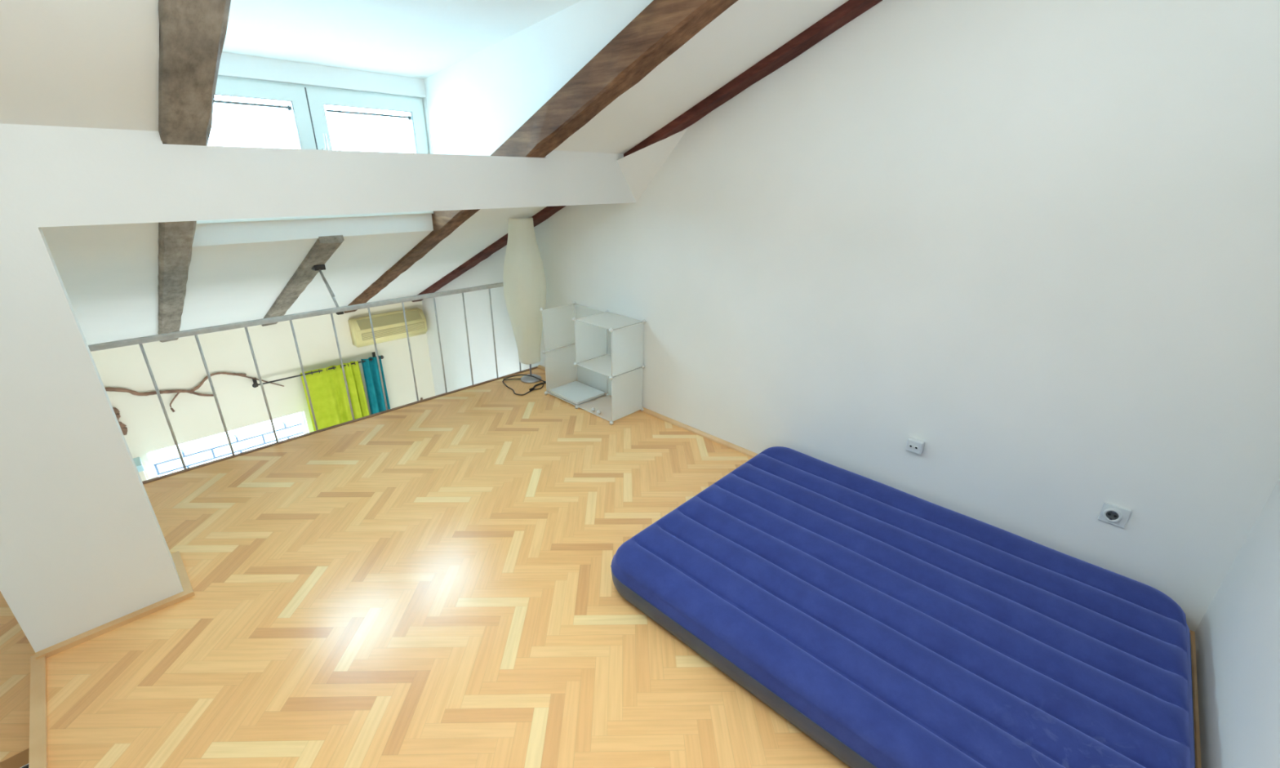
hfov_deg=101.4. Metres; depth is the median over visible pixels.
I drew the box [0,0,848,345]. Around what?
ceiling
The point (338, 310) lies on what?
railing
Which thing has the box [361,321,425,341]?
grille
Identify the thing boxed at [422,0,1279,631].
wall
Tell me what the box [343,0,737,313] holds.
rafter
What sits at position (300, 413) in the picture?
window
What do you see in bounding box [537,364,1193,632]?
baseboard
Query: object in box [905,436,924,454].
socket
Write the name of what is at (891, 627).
mattress
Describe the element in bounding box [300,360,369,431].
curtain
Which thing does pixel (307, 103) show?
window
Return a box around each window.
[146,411,307,477]
[195,75,433,224]
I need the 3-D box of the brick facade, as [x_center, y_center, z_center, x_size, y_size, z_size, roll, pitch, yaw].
[-6.653,2.161,7.602,0.120,2.470,12.000,20,29,39]
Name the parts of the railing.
handrail, brace plate, brace rod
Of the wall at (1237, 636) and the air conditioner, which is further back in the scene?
the air conditioner
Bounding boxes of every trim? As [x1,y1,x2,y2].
[28,654,48,767]
[35,551,194,659]
[142,366,537,484]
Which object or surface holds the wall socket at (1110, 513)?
attached to the wall at (1035, 244)
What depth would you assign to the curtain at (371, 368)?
5.93 m
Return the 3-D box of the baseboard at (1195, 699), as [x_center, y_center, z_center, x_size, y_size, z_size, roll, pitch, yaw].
[1.126,1.416,1.042,0.022,0.028,3.156,20,29,39]
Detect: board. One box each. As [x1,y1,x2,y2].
[548,391,604,404]
[549,381,604,403]
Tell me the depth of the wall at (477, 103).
2.85 m
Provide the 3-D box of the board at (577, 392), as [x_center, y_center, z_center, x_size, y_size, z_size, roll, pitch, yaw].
[-0.510,0.061,4.245,0.355,0.009,0.285,20,29,39]
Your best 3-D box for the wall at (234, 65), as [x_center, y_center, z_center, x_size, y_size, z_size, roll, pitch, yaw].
[-1.994,-1.382,3.160,0.120,0.957,1.510,20,29,39]
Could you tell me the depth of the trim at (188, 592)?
2.10 m
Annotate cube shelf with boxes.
[539,301,645,425]
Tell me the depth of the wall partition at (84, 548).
1.90 m
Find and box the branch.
[105,372,284,412]
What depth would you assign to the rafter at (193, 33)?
1.61 m
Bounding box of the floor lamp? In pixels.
[502,217,546,395]
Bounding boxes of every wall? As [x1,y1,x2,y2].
[90,300,435,479]
[191,52,433,246]
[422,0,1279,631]
[423,0,653,155]
[1195,478,1279,767]
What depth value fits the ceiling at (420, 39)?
2.56 m
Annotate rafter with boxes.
[158,0,231,342]
[261,235,343,326]
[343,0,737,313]
[412,0,882,302]
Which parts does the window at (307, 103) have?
blind rail, sash, blind cord, sill, frame, handle, sash, blind rail, blind cord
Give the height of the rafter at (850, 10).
3.046 m
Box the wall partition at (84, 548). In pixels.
[0,123,688,653]
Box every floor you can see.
[0,591,35,767]
[46,368,850,767]
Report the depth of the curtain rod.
5.32 m
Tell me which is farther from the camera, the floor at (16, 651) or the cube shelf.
the cube shelf
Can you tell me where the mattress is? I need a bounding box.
[610,446,1195,767]
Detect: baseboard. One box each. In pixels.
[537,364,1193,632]
[1190,631,1201,767]
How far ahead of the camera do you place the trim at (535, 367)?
3.60 m
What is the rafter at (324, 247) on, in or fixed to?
attached to the ceiling at (87, 64)
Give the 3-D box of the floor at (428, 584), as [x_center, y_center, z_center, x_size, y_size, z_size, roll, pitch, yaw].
[-0.450,0.947,2.462,4.360,0.220,3.156,20,29,39]
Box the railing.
[88,264,520,469]
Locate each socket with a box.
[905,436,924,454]
[1097,502,1131,528]
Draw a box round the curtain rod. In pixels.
[252,351,383,387]
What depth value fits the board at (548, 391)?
4.14 m
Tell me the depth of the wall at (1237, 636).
1.63 m
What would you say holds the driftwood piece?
attached to the wall at (178, 364)
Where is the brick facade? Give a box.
[151,417,305,476]
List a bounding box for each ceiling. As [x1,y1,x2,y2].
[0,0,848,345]
[222,0,582,79]
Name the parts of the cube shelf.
panel frame, panel, panel frame, panel, panel frame, panel, panel, panel, panel frame, panel, panel, panel, panel frame, panel frame, panel frame, panel, panel, panel, panel, panel frame, panel, panel frame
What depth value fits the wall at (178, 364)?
5.09 m
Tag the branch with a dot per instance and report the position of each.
(108, 389)
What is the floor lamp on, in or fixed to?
on the floor at (428, 584)
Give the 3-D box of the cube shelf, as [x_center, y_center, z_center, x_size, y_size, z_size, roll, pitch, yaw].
[-0.368,-0.187,4.008,0.797,0.720,0.353,20,29,39]
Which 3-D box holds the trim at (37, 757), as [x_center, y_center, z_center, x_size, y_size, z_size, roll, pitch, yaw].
[-1.095,1.535,0.997,3.125,0.252,0.036,20,29,39]
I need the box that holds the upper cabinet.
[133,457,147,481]
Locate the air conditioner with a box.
[347,307,426,347]
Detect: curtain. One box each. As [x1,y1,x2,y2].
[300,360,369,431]
[360,355,390,414]

